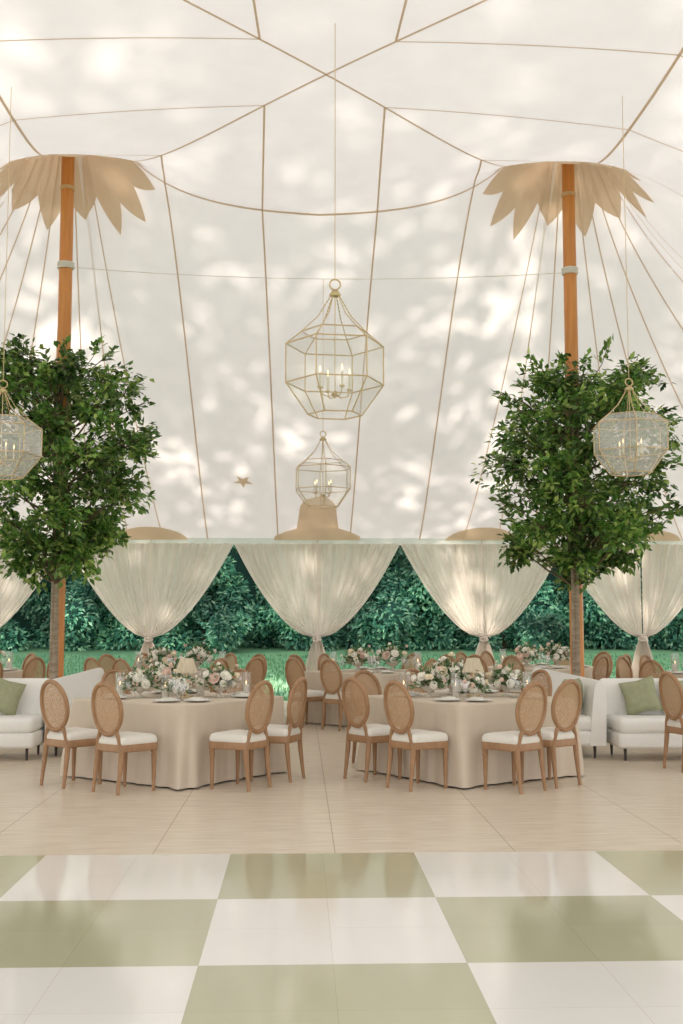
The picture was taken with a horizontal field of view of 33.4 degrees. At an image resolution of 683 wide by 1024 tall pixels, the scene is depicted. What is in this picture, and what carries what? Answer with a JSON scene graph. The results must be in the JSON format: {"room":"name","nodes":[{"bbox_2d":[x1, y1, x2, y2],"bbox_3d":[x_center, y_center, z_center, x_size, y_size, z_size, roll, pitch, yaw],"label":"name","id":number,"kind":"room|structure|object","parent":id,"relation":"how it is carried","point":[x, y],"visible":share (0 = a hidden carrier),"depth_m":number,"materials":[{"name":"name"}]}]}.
{"room":"event hall","nodes":[
{"label":"event hall","id":0,"kind":"room"},
{"bbox_2d":[0,0,682,545],"bbox_3d":[-0.159,-3.419,11.669,25.830,6.312,19.408,0,-5,-2],"label":"ceiling","id":1,"kind":"structure","parent":0,"point":[211,138],"depth_m":16.23,"materials":[{"name":"fabric"}]},
{"bbox_2d":[0,87,42,479],"bbox_3d":[-3.402,-2.361,11.550,0.788,4.060,0.719,1,-5,-13],"label":"lantern","id":2,"kind":"object","parent":1,"relation":"hanging from","point":[2,389],"visible":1,"depth_m":11.46,"materials":[{"name":"gold metal"}]},
{"bbox_2d":[0,549,50,626],"bbox_3d":[-6.540,2.003,20.517,3.051,2.900,0.219,0,-5,-1],"label":"curtain","id":3,"kind":"object","parent":1,"relation":"hanging from","point":[13,594],"visible":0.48,"depth_m":20.57,"materials":[{"name":"white fabric"}]},
{"bbox_2d":[82,543,232,668],"bbox_3d":[-3.492,2.014,20.632,3.050,2.900,0.220,0,-5,-1],"label":"curtain","id":4,"kind":"object","parent":1,"relation":"hanging from","point":[149,588],"visible":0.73,"depth_m":20.69,"materials":[{"name":"white fabric"}]},
{"bbox_2d":[234,543,399,670],"bbox_3d":[-0.451,2.023,20.739,3.035,2.900,0.240,0,-5,-2],"label":"curtain","id":5,"kind":"object","parent":1,"relation":"hanging from","point":[317,589],"visible":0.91,"depth_m":20.80,"materials":[{"name":"white fabric"}]},
{"bbox_2d":[296,431,350,508],"bbox_3d":[-0.246,-1.598,15.192,0.798,3.091,0.728,3,-6,-31],"label":"lantern","id":6,"kind":"object","parent":1,"relation":"hanging from","point":[322,438],"visible":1,"depth_m":15.06,"materials":[{"name":"gold metal"}]},
{"bbox_2d":[285,23,383,419],"bbox_3d":[-0.060,-2.752,10.602,0.917,3.754,0.836,0,-5,-3],"label":"lantern","id":7,"kind":"object","parent":1,"relation":"hanging from","point":[334,293],"visible":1,"depth_m":10.48,"materials":[{"name":"gold metal"}]},
{"bbox_2d":[400,544,560,664],"bbox_3d":[2.604,2.034,20.849,3.048,2.900,0.222,0,-5,-1],"label":"curtain","id":8,"kind":"object","parent":1,"relation":"hanging from","point":[483,599],"visible":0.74,"depth_m":20.91,"materials":[{"name":"white fabric"}]},
{"bbox_2d":[561,544,682,677],"bbox_3d":[5.533,2.043,20.951,3.050,2.900,0.219,0,-5,-1],"label":"curtain","id":9,"kind":"object","parent":1,"relation":"hanging from","point":[618,596],"visible":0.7,"depth_m":20.99,"materials":[{"name":"white fabric"}]},
{"bbox_2d":[593,96,668,476],"bbox_3d":[2.949,-2.380,11.782,0.788,4.005,0.719,2,-6,-19],"label":"lantern","id":10,"kind":"object","parent":1,"relation":"hanging from","point":[628,388],"visible":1,"depth_m":11.67,"materials":[{"name":"gold metal"}]},
{"bbox_2d":[0,701,682,1023],"bbox_3d":[-0.336,2.480,9.100,26.000,0.132,25.010,0,-5,-2],"label":"floor","id":11,"kind":"structure","parent":0,"point":[559,937],"depth_m":6.42,"materials":[{"name":"white tile"}]},
{"bbox_2d":[0,678,48,760],"bbox_3d":[-4.594,2.338,12.877,2.408,0.870,0.810,0,-5,-2],"label":"sofa","id":12,"kind":"object","parent":11,"relation":"on","point":[25,729],"visible":0.62,"depth_m":12.67,"materials":[{"name":"fabric"}]},
{"bbox_2d":[0,678,26,714],"bbox_3d":[-3.856,2.103,13.001,0.497,0.491,0.203,1,-5,-10],"label":"cushion","id":13,"kind":"object","parent":12,"relation":"on","point":[11,693],"visible":0.98,"depth_m":12.95,"materials":[{"name":"green fabric"}]},
{"bbox_2d":[0,714,44,732],"bbox_3d":[-4.592,2.381,12.808,2.388,0.170,0.680,0,-5,-2],"label":"seat cushion","id":14,"kind":"object","parent":12,"relation":"on","point":[18,723],"depth_m":12.53,"materials":[{"name":"fabric"}]},
{"bbox_2d":[22,657,45,677],"bbox_3d":[-4.660,2.637,16.818,0.511,1.002,0.461,-4,-7,37],"label":"dining chair","id":15,"kind":"object","parent":11,"relation":"on","point":[31,661],"visible":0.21,"depth_m":16.70,"materials":[{"name":"brown wicker"}]},
{"bbox_2d":[56,156,74,677],"bbox_3d":[-3.690,-1.591,15.086,0.232,9.100,0.226,0,-5,-2],"label":"tent pole","id":16,"kind":"object","parent":11,"relation":"on","point":[65,265],"visible":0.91,"depth_m":15.16,"materials":[{"name":"brown wood"}]},
{"bbox_2d":[74,267,556,278],"bbox_3d":[-0.291,-3.197,15.337,6.581,0.130,0.009,0,-5,-2],"label":"guy wire","id":17,"kind":"object","parent":16,"relation":"attached to","point":[74,267],"visible":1,"depth_m":15.31,"materials":[{"name":"white metal"}]},
{"bbox_2d":[39,679,102,788],"bbox_3d":[-2.586,2.084,10.822,0.461,1.002,0.511,-4,-7,38],"label":"dining chair","id":18,"kind":"object","parent":11,"relation":"on","point":[57,735],"visible":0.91,"depth_m":10.70,"materials":[{"name":"brown wood"}]},
{"bbox_2d":[45,667,104,755],"bbox_3d":[-3.028,2.490,14.533,0.810,0.870,3.208,0,-5,-2],"label":"sofa","id":19,"kind":"object","parent":11,"relation":"on","point":[81,684],"visible":0.07,"depth_m":14.18,"materials":[{"name":"fabric"}]},
{"bbox_2d":[0,333,161,745],"bbox_3d":[-3.617,0.318,14.375,2.731,5.167,2.694,1,-5,-15],"label":"potted tree","id":20,"kind":"object","parent":11,"relation":"on","point":[76,547],"visible":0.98,"depth_m":14.13,"materials":[{"name":"green plant"}]},
{"bbox_2d":[83,657,110,693],"bbox_3d":[-3.514,2.631,16.754,0.461,1.002,0.511,-4,-7,37],"label":"dining chair","id":21,"kind":"object","parent":11,"relation":"on","point":[90,659],"visible":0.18,"depth_m":16.61,"materials":[{"name":"brown wicker"}]},
{"bbox_2d":[98,654,118,672],"bbox_3d":[-3.557,2.733,17.864,0.511,1.002,0.461,-5,-7,43],"label":"dining chair","id":22,"kind":"object","parent":11,"relation":"on","point":[112,659],"visible":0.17,"depth_m":18.04,"materials":[{"name":"brown wicker"}]},
{"bbox_2d":[100,669,129,693],"bbox_3d":[-2.373,2.237,12.489,0.511,1.002,0.461,-4,-7,40],"label":"dining chair","id":23,"kind":"object","parent":11,"relation":"on","point":[105,678],"visible":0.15,"depth_m":12.68,"materials":[{"name":"brown wood"}]},
{"bbox_2d":[91,682,157,795],"bbox_3d":[-2.009,2.047,10.421,0.461,1.002,0.511,-4,-7,38],"label":"dining chair","id":24,"kind":"object","parent":11,"relation":"on","point":[123,743],"visible":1,"depth_m":10.30,"materials":[{"name":"brown wood"}]},
{"bbox_2d":[112,658,152,693],"bbox_3d":[-2.999,2.587,16.277,0.461,1.002,0.511,-4,-7,37],"label":"dining chair","id":25,"kind":"object","parent":11,"relation":"on","point":[126,666],"visible":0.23,"depth_m":16.13,"materials":[{"name":"brown wicker"}]},
{"bbox_2d":[134,653,154,668],"bbox_3d":[-3.077,2.781,18.378,0.461,1.002,0.511,5,-7,-44],"label":"dining chair","id":26,"kind":"object","parent":11,"relation":"on","point":[140,654],"visible":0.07,"depth_m":18.56,"materials":[{"name":"brown wood"}]},
{"bbox_2d":[203,658,229,692],"bbox_3d":[-1.889,2.591,16.322,0.511,1.002,0.461,-4,-7,40],"label":"dining chair","id":27,"kind":"object","parent":11,"relation":"on","point":[221,660],"visible":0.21,"depth_m":16.19,"materials":[{"name":"brown wood"}]},
{"bbox_2d":[224,653,237,669],"bbox_3d":[-1.966,2.784,18.416,0.461,1.002,0.511,-5,-7,43],"label":"dining chair","id":28,"kind":"object","parent":11,"relation":"on","point":[234,658],"visible":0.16,"depth_m":18.57,"materials":[{"name":"brown wood"}]},
{"bbox_2d":[222,668,251,692],"bbox_3d":[-1.280,2.255,12.680,0.461,1.002,0.511,-4,-6,34],"label":"dining chair","id":29,"kind":"object","parent":11,"relation":"on","point":[239,686],"visible":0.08,"depth_m":12.88,"materials":[{"name":"brown wood"}]},
{"bbox_2d":[209,680,273,791],"bbox_3d":[-0.910,2.065,10.616,0.511,1.002,0.461,-3,-6,32],"label":"dining chair","id":30,"kind":"object","parent":11,"relation":"on","point":[237,740],"visible":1,"depth_m":10.51,"materials":[{"name":"brown wood"}]},
{"bbox_2d":[228,657,264,694],"bbox_3d":[-1.411,2.638,16.832,0.511,1.002,0.461,-5,-7,42],"label":"dining chair","id":31,"kind":"object","parent":11,"relation":"on","point":[252,661],"visible":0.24,"depth_m":16.73,"materials":[{"name":"brown wicker"}]},
{"bbox_2d":[250,654,266,694],"bbox_3d":[-1.454,2.740,17.942,0.461,1.002,0.511,-4,-7,39],"label":"dining chair","id":32,"kind":"object","parent":11,"relation":"on","point":[262,656],"visible":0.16,"depth_m":18.09,"materials":[{"name":"brown wood"}]},
{"bbox_2d":[249,677,306,782],"bbox_3d":[-0.603,2.116,11.174,0.511,1.002,0.461,-2,-6,21],"label":"dining chair","id":33,"kind":"object","parent":11,"relation":"on","point":[277,733],"visible":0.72,"depth_m":11.03,"materials":[{"name":"brown wood"}]},
{"bbox_2d":[287,654,305,688],"bbox_3d":[-0.578,2.716,17.673,0.511,1.002,0.461,-5,-7,43],"label":"dining chair","id":34,"kind":"object","parent":11,"relation":"on","point":[299,659],"visible":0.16,"depth_m":17.89,"materials":[{"name":"brown wood"}]},
{"bbox_2d":[285,657,325,727],"bbox_3d":[-0.541,2.614,16.567,0.511,1.002,0.461,5,-7,-43],"label":"dining chair","id":35,"kind":"object","parent":11,"relation":"on","point":[312,695],"visible":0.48,"depth_m":16.46,"materials":[{"name":"brown wood"}]},
{"bbox_2d":[320,659,360,731],"bbox_3d":[-0.024,2.569,16.088,0.461,1.002,0.511,-5,-7,43],"label":"dining chair","id":36,"kind":"object","parent":11,"relation":"on","point":[334,696],"visible":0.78,"depth_m":15.95,"materials":[{"name":"brown wood"}]},
{"bbox_2d":[350,670,381,762],"bbox_3d":[0.367,2.226,12.369,0.461,1.002,0.511,3,-6,-33],"label":"dining chair","id":37,"kind":"object","parent":11,"relation":"on","point":[377,691],"visible":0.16,"depth_m":12.60,"materials":[{"name":"brown wood"}]},
{"bbox_2d":[341,677,401,782],"bbox_3d":[0.280,2.119,11.203,0.511,1.002,0.461,4,-7,-37],"label":"dining chair","id":38,"kind":"object","parent":11,"relation":"on","point":[361,732],"visible":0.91,"depth_m":11.08,"materials":[{"name":"brown wood"}]},
{"bbox_2d":[401,653,421,669],"bbox_3d":[1.012,2.767,18.226,0.461,1.002,0.511,-5,-7,42],"label":"dining chair","id":39,"kind":"object","parent":11,"relation":"on","point":[412,660],"visible":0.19,"depth_m":18.44,"materials":[{"name":"brown wood"}]},
{"bbox_2d":[401,668,427,692],"bbox_3d":[0.947,2.262,12.759,0.461,1.002,0.511,4,-7,-37],"label":"dining chair","id":40,"kind":"object","parent":11,"relation":"on","point":[404,677],"visible":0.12,"depth_m":12.94,"materials":[{"name":"brown wood"}]},
{"bbox_2d":[383,680,448,791],"bbox_3d":[0.673,2.065,10.623,0.511,1.002,0.461,4,-7,-37],"label":"dining chair","id":41,"kind":"object","parent":11,"relation":"on","point":[415,740],"visible":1,"depth_m":10.52,"materials":[{"name":"brown wood"}]},
{"bbox_2d":[468,654,502,691],"bbox_3d":[2.242,2.751,18.058,0.461,1.002,0.511,-4,-7,39],"label":"dining chair","id":42,"kind":"object","parent":11,"relation":"on","point":[482,660],"visible":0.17,"depth_m":17.88,"materials":[{"name":"brown wood"}]},
{"bbox_2d":[480,650,494,666],"bbox_3d":[2.678,2.901,19.681,0.511,1.002,0.461,-5,-7,44],"label":"dining chair","id":43,"kind":"object","parent":11,"relation":"on","point":[489,655],"visible":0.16,"depth_m":19.90,"materials":[{"name":"brown wood"}]},
{"bbox_2d":[502,655,524,693],"bbox_3d":[2.755,2.707,17.582,0.461,1.002,0.511,-5,-7,41],"label":"dining chair","id":44,"kind":"object","parent":11,"relation":"on","point":[508,658],"visible":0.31,"depth_m":17.42,"materials":[{"name":"brown wood"}]},
{"bbox_2d":[482,681,546,793],"bbox_3d":[1.616,2.053,10.492,0.461,1.002,0.511,4,-7,-40],"label":"dining chair","id":45,"kind":"object","parent":11,"relation":"on","point":[515,742],"visible":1,"depth_m":10.37,"materials":[{"name":"brown wood"}]},
{"bbox_2d":[526,669,551,695],"bbox_3d":[2.042,2.243,12.550,0.511,1.002,0.461,4,-6,-34],"label":"dining chair","id":46,"kind":"object","parent":11,"relation":"on","point":[548,681],"visible":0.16,"depth_m":12.68,"materials":[{"name":"brown wood"}]},
{"bbox_2d":[520,679,581,787],"bbox_3d":[2.009,2.086,10.847,0.461,1.002,0.511,4,-7,-38],"label":"dining chair","id":47,"kind":"object","parent":11,"relation":"on","point":[563,735],"visible":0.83,"depth_m":10.71,"materials":[{"name":"brown wood"}]},
{"bbox_2d":[531,667,606,757],"bbox_3d":[2.507,2.486,14.483,0.810,0.870,3.508,0,-5,-2],"label":"sofa","id":48,"kind":"object","parent":11,"relation":"on","point":[592,721],"visible":0.17,"depth_m":12.77,"materials":[{"name":"fabric"}]},
{"bbox_2d":[561,678,582,709],"bbox_3d":[2.645,2.109,13.066,0.170,0.400,0.400,-4,-7,38],"label":"cushion","id":49,"kind":"object","parent":48,"relation":"on","point":[578,680],"visible":0.2,"depth_m":13.09,"materials":[{"name":"green fabric"}]},
{"bbox_2d":[578,713,590,730],"bbox_3d":[2.474,2.455,13.605,0.680,0.170,1.738,0,-5,-2],"label":"seat cushion","id":50,"kind":"object","parent":48,"relation":"on","point":[584,721],"depth_m":12.75,"materials":[{"name":"fabric"}]},
{"bbox_2d":[561,164,584,676],"bbox_3d":[3.106,-1.569,15.331,0.232,9.100,0.226,0,-5,-2],"label":"tent pole","id":51,"kind":"object","parent":11,"relation":"on","point":[569,272],"visible":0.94,"depth_m":15.40,"materials":[{"name":"brown wood"}]},
{"bbox_2d":[470,336,682,675],"bbox_3d":[3.120,0.369,14.661,2.692,5.118,2.791,1,-5,-6],"label":"potted tree","id":52,"kind":"object","parent":11,"relation":"on","point":[625,523],"visible":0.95,"depth_m":14.36,"materials":[{"name":"green plant"}]},
{"bbox_2d":[592,655,608,679],"bbox_3d":[3.865,2.711,17.621,0.461,1.002,0.511,5,-7,-43],"label":"dining chair","id":53,"kind":"object","parent":11,"relation":"on","point":[602,666],"visible":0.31,"depth_m":17.48,"materials":[{"name":"brown wicker"}]},
{"bbox_2d":[592,651,612,677],"bbox_3d":[4.307,2.860,19.241,0.511,1.002,0.461,5,-7,-42],"label":"dining chair","id":54,"kind":"object","parent":11,"relation":"on","point":[599,654],"visible":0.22,"depth_m":19.37,"materials":[{"name":"brown wood"}]},
{"bbox_2d":[616,656,632,677],"bbox_3d":[4.382,2.649,16.955,0.511,1.002,0.461,-5,-7,44],"label":"dining chair","id":55,"kind":"object","parent":11,"relation":"on","point":[626,666],"visible":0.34,"depth_m":17.15,"materials":[{"name":"brown wicker"}]},
{"bbox_2d":[600,678,682,760],"bbox_3d":[4.229,2.344,12.946,2.408,0.870,0.810,0,-5,-2],"label":"sofa","id":56,"kind":"object","parent":11,"relation":"on","point":[645,729],"visible":0.65,"depth_m":12.55,"materials":[{"name":"fabric"}]},
{"bbox_2d":[618,675,661,714],"bbox_3d":[3.412,2.104,13.014,0.488,0.474,0.211,-2,-6,18],"label":"cushion","id":57,"kind":"object","parent":56,"relation":"on","point":[640,695],"visible":0.98,"depth_m":12.95,"materials":[{"name":"green fabric"}]},
{"bbox_2d":[607,714,682,732],"bbox_3d":[4.232,2.388,12.877,2.388,0.170,0.680,0,-5,-2],"label":"seat cushion","id":58,"kind":"object","parent":56,"relation":"on","point":[616,723],"depth_m":12.53,"materials":[{"name":"fabric"}]},
{"bbox_2d":[660,678,682,710],"bbox_3d":[3.849,2.108,13.059,0.455,0.447,0.200,1,-5,-8],"label":"cushion","id":59,"kind":"object","parent":56,"relation":"on","point":[680,681],"visible":0.12,"depth_m":12.99,"materials":[{"name":"green fabric"}]},
{"bbox_2d":[639,659,665,677],"bbox_3d":[4.420,2.547,15.847,0.461,1.002,0.511,-5,-7,43],"label":"dining chair","id":60,"kind":"object","parent":11,"relation":"on","point":[655,669],"visible":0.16,"depth_m":15.72,"materials":[{"name":"brown wicker"}]},
{"bbox_2d":[659,671,682,772],"bbox_3d":[3.611,2.171,11.877,0.522,1.023,0.470,2,-6,-17],"label":"dining chair","id":61,"kind":"object","parent":11,"relation":"on","point":[674,722],"visible":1,"depth_m":11.84,"materials":[{"name":"brown wood"}]},
{"bbox_3d":[-1.644,2.273,11.538,1.460,0.752,1.460,-4,-6,35],"label":"dining table","id":62,"kind":"object","parent":11,"relation":"on","visible":0},
{"bbox_2d":[59,692,286,789],"bbox_3d":[-1.642,2.258,11.538,1.671,0.753,1.688,-4,-6,35],"label":"tablecloth","id":63,"kind":"object","parent":62,"relation":"on","point":[182,728],"visible":0.59,"depth_m":10.84,"materials":[{"name":"fabric"}]},
{"bbox_2d":[133,686,146,697],"bbox_3d":[-2.043,1.822,11.545,0.162,0.113,0.162,3,-6,-26],"label":"bowl","id":64,"kind":"object","parent":63,"relation":"on","point":[139,689],"depth_m":11.50,"materials":[{"name":"ceramic"}]},
{"bbox_2d":[121,663,162,697],"bbox_3d":[-2.033,1.708,11.560,0.429,0.342,0.439,1,-5,-9],"label":"flower arrangement","id":65,"kind":"object","parent":63,"relation":"on","point":[141,679],"visible":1,"depth_m":11.49,"materials":[{"name":"plant"}]},
{"bbox_2d":[148,652,194,694],"bbox_3d":[-1.794,1.699,12.023,0.498,0.444,0.570,0,-5,3],"label":"flower arrangement","id":66,"kind":"object","parent":63,"relation":"on","point":[166,670],"visible":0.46,"depth_m":11.92,"materials":[{"name":"white plant"}]},
{"bbox_2d":[160,669,197,698],"bbox_3d":[-1.621,1.703,11.279,0.387,0.301,0.338,1,-5,-6],"label":"flower arrangement","id":67,"kind":"object","parent":63,"relation":"on","point":[184,684],"visible":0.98,"depth_m":11.23,"materials":[{"name":"plant"}]},
{"bbox_2d":[173,689,184,698],"bbox_3d":[-1.613,1.808,11.281,0.133,0.093,0.133,2,-6,-25],"label":"bowl","id":68,"kind":"object","parent":63,"relation":"on","point":[175,692],"depth_m":11.25,"materials":[{"name":"ceramic"}]},
{"bbox_2d":[176,658,197,696],"bbox_3d":[-1.585,1.691,11.634,0.229,0.389,0.229,0,-5,-2],"label":"table lamp","id":69,"kind":"object","parent":63,"relation":"on","point":[185,665],"visible":0.9,"depth_m":11.58,"materials":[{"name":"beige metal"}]},
{"bbox_2d":[198,662,241,696],"bbox_3d":[-1.245,1.706,11.634,0.462,0.360,0.452,-1,-5,11],"label":"flower arrangement","id":70,"kind":"object","parent":63,"relation":"on","point":[211,676],"visible":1,"depth_m":11.57,"materials":[{"name":"white plant"}]},
{"bbox_2d":[212,684,227,696],"bbox_3d":[-1.245,1.827,11.634,0.170,0.119,0.170,1,-5,-6],"label":"bowl","id":71,"kind":"object","parent":63,"relation":"on","point":[219,690],"depth_m":11.59,"materials":[{"name":"ceramic"}]},
{"bbox_3d":[1.296,2.280,11.614,1.460,0.752,1.460,4,-6,-34],"label":"dining table","id":72,"kind":"object","parent":11,"relation":"on","visible":0},
{"bbox_2d":[357,692,584,787],"bbox_3d":[1.302,2.264,11.611,1.682,0.753,1.674,4,-6,-34],"label":"tablecloth","id":73,"kind":"object","parent":72,"relation":"on","point":[464,722],"visible":0.52,"depth_m":10.88,"materials":[{"name":"fabric"}]},
{"bbox_2d":[406,663,448,696],"bbox_3d":[0.886,1.714,11.628,0.429,0.342,0.439,1,-5,-9],"label":"flower arrangement","id":74,"kind":"object","parent":73,"relation":"on","point":[427,676],"visible":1,"depth_m":11.57,"materials":[{"name":"white plant"}]},
{"bbox_2d":[422,685,435,696],"bbox_3d":[0.896,1.829,11.621,0.162,0.113,0.162,3,-6,-26],"label":"bowl","id":75,"kind":"object","parent":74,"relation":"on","point":[427,688],"depth_m":11.58,"materials":[{"name":"ceramic"}]},
{"bbox_2d":[433,652,471,693],"bbox_3d":[1.175,1.704,12.069,0.498,0.444,0.570,-1,-5,6],"label":"flower arrangement","id":76,"kind":"object","parent":73,"relation":"on","point":[453,669],"visible":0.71,"depth_m":12.02,"materials":[{"name":"white plant"}]},
{"bbox_2d":[446,680,458,693],"bbox_3d":[1.161,1.858,12.070,0.196,0.137,0.196,1,-5,-13],"label":"bowl","id":77,"kind":"object","parent":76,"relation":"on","point":[450,685],"depth_m":12.01,"materials":[{"name":"glass"}]},
{"bbox_2d":[455,668,490,696],"bbox_3d":[1.328,1.712,11.380,0.387,0.301,0.338,3,-6,-33],"label":"flower arrangement","id":78,"kind":"object","parent":73,"relation":"on","point":[467,683],"visible":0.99,"depth_m":11.32,"materials":[{"name":"white plant"}]},
{"bbox_2d":[468,689,480,696],"bbox_3d":[1.326,1.815,11.357,0.133,0.093,0.133,-4,-7,38],"label":"bowl","id":79,"kind":"object","parent":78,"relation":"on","point":[474,692],"depth_m":11.32,"materials":[{"name":"ceramic"}]},
{"bbox_2d":[462,658,483,696],"bbox_3d":[1.354,1.698,11.710,0.229,0.389,0.229,0,-5,-2],"label":"table lamp","id":80,"kind":"object","parent":73,"relation":"on","point":[471,664],"visible":0.74,"depth_m":11.65,"materials":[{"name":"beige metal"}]},
{"bbox_2d":[479,661,527,696],"bbox_3d":[1.685,1.714,11.729,0.462,0.360,0.452,4,-6,-35],"label":"flower arrangement","id":81,"kind":"object","parent":73,"relation":"on","point":[500,674],"visible":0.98,"depth_m":11.66,"materials":[{"name":"white plant"}]},
{"bbox_2d":[499,685,512,696],"bbox_3d":[1.694,1.834,11.710,0.170,0.119,0.170,-4,-7,37],"label":"bowl","id":82,"kind":"object","parent":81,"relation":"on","point":[503,687],"depth_m":11.66,"materials":[{"name":"ceramic"}]},
{"bbox_3d":[-2.485,2.808,17.337,1.460,0.752,1.460,-5,-7,43],"label":"dining table","id":83,"kind":"object","parent":11,"relation":"on","visible":0},
{"bbox_2d":[107,668,243,691],"bbox_3d":[-2.481,2.793,17.339,1.682,0.753,1.688,-5,-7,43],"label":"tablecloth","id":84,"kind":"object","parent":83,"relation":"on","point":[199,676],"visible":0.06,"depth_m":16.68,"materials":[{"name":"fabric"}]},
{"bbox_2d":[141,644,177,665],"bbox_3d":[-2.767,2.192,17.324,0.561,0.436,0.548,1,-5,-8],"label":"flower arrangement","id":85,"kind":"object","parent":84,"relation":"on","point":[155,655],"visible":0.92,"depth_m":17.24,"materials":[{"name":"plant"}]},
{"bbox_2d":[180,642,216,669],"bbox_3d":[-2.199,2.207,17.464,0.542,0.432,0.555,5,-7,-43],"label":"flower arrangement","id":86,"kind":"object","parent":84,"relation":"on","point":[199,653],"visible":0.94,"depth_m":17.36,"materials":[{"name":"white plant"}]},
{"bbox_3d":[0.494,2.790,17.145,1.460,0.752,1.460,-5,-7,43],"label":"dining table","id":87,"kind":"object","parent":11,"relation":"on","visible":0},
{"bbox_2d":[297,668,445,725],"bbox_3d":[0.505,2.775,17.142,1.680,0.753,1.674,-5,-7,42],"label":"tablecloth","id":88,"kind":"object","parent":87,"relation":"on","point":[313,677],"visible":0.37,"depth_m":16.75,"materials":[{"name":"fabric"}]},
{"bbox_2d":[340,643,377,670],"bbox_3d":[0.277,2.174,17.123,0.561,0.436,0.548,-5,-7,41],"label":"flower arrangement","id":89,"kind":"object","parent":88,"relation":"on","point":[360,655],"visible":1,"depth_m":17.06,"materials":[{"name":"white plant"}]},
{"bbox_2d":[375,642,410,670],"bbox_3d":[0.768,2.187,17.248,0.555,0.432,0.542,-3,-6,31],"label":"flower arrangement","id":90,"kind":"object","parent":88,"relation":"on","point":[391,653],"visible":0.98,"depth_m":17.16,"materials":[{"name":"white plant"}]},
{"bbox_2d":[386,661,398,670],"bbox_3d":[0.772,2.333,17.248,0.204,0.143,0.204,-1,-5,14],"label":"bowl","id":91,"kind":"object","parent":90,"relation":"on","point":[391,664],"depth_m":17.19,"materials":[{"name":"glass"}]},
{"bbox_3d":[3.272,2.928,18.640,1.460,0.752,1.460,-5,-7,43],"label":"dining table","id":92,"kind":"object","parent":11,"relation":"on","visible":0},
{"bbox_2d":[484,664,604,692],"bbox_3d":[3.283,2.913,18.637,1.679,0.753,1.674,-5,-7,42],"label":"tablecloth","id":93,"kind":"object","parent":92,"relation":"on","point":[588,670],"visible":0.12,"depth_m":18.26,"materials":[{"name":"fabric"}]},
{"bbox_2d":[510,641,542,666],"bbox_3d":[3.039,2.317,18.671,0.548,0.436,0.561,-3,-6,33],"label":"flower arrangement","id":94,"kind":"object","parent":93,"relation":"on","point":[525,652],"visible":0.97,"depth_m":18.55,"materials":[{"name":"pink plant"}]},
{"bbox_2d":[539,640,569,665],"bbox_3d":[3.544,2.327,18.768,0.555,0.432,0.542,1,-5,-13],"label":"flower arrangement","id":95,"kind":"object","parent":93,"relation":"on","point":[553,650],"visible":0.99,"depth_m":18.70,"materials":[{"name":"white plant"}]},
{"bbox_3d":[-5.736,2.806,17.320,1.460,0.752,1.460,-5,-7,43],"label":"dining table","id":96,"kind":"object","parent":11,"relation":"on","visible":0},
{"bbox_2d":[3,669,35,677],"bbox_3d":[-5.733,2.791,17.317,1.667,0.753,1.689,-5,-7,43],"label":"tablecloth","id":97,"kind":"object","parent":96,"relation":"on","point":[16,673],"visible":0.16,"depth_m":17.11,"materials":[{"name":"fabric"}]},
{"label":"outside","id":98,"kind":"structure","parent":0,"visible":0},
{"bbox_2d":[0,641,682,700],"bbox_3d":[-0.289,1.555,7.885,90.000,1.752,76.000,0,-5,-2],"label":"lawn","id":99,"kind":"structure","parent":98,"point":[245,650],"depth_m":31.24,"materials":[{"name":"green plant"}]},
{"bbox_2d":[0,574,50,651],"bbox_3d":[-9.801,1.307,32.372,3.781,5.749,3.055,0,-5,5],"label":"shrub","id":100,"kind":"object","parent":99,"relation":"on","point":[11,637],"visible":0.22,"depth_m":32.20,"materials":[{"name":"green plant"}]},
{"bbox_2d":[36,570,143,650],"bbox_3d":[-6.828,1.373,32.431,3.743,5.628,2.966,1,-5,-7],"label":"shrub","id":101,"kind":"object","parent":99,"relation":"on","point":[81,615],"visible":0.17,"depth_m":32.01,"materials":[{"name":"green plant"}]},
{"bbox_2d":[141,545,255,652],"bbox_3d":[-4.027,1.452,32.361,3.705,5.490,2.990,0,-5,-2],"label":"shrub","id":102,"kind":"object","parent":99,"relation":"on","point":[219,627],"visible":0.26,"depth_m":31.90,"materials":[{"name":"green plant"}]},
{"bbox_2d":[241,583,364,651],"bbox_3d":[-1.116,1.351,32.848,3.781,5.749,3.055,-1,-5,6],"label":"shrub","id":103,"kind":"object","parent":99,"relation":"on","point":[265,638],"visible":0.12,"depth_m":32.44,"materials":[{"name":"green plant"}]},
{"bbox_2d":[11,545,682,640],"bbox_3d":[-1.286,1.854,35.557,34.000,7.000,0.600,0,-5,-2],"label":"hedge","id":104,"kind":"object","parent":99,"relation":"on","point":[240,567],"depth_m":35.14,"materials":[{"name":"green plant"}]},
{"bbox_2d":[340,545,460,650],"bbox_3d":[1.898,1.386,32.571,3.743,5.628,2.966,1,-5,-12],"label":"shrub","id":105,"kind":"object","parent":99,"relation":"on","point":[371,625],"visible":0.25,"depth_m":32.11,"materials":[{"name":"green plant"}]},
{"bbox_2d":[441,546,565,652],"bbox_3d":[4.655,1.481,32.676,3.705,5.490,2.990,0,-5,0],"label":"shrub","id":106,"kind":"object","parent":99,"relation":"on","point":[529,626],"visible":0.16,"depth_m":32.07,"materials":[{"name":"green plant"}]},
{"bbox_2d":[538,561,642,649],"bbox_3d":[7.606,1.396,33.332,3.781,5.749,3.055,0,-5,0],"label":"shrub","id":107,"kind":"object","parent":99,"relation":"on","point":[601,630],"visible":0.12,"depth_m":32.70,"materials":[{"name":"green plant"}]},
{"bbox_2d":[642,608,682,650],"bbox_3d":[10.595,1.409,32.816,3.743,5.628,2.966,1,-5,-12],"label":"shrub","id":108,"kind":"object","parent":99,"relation":"on","point":[670,636],"visible":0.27,"depth_m":32.56,"materials":[{"name":"green plant"}]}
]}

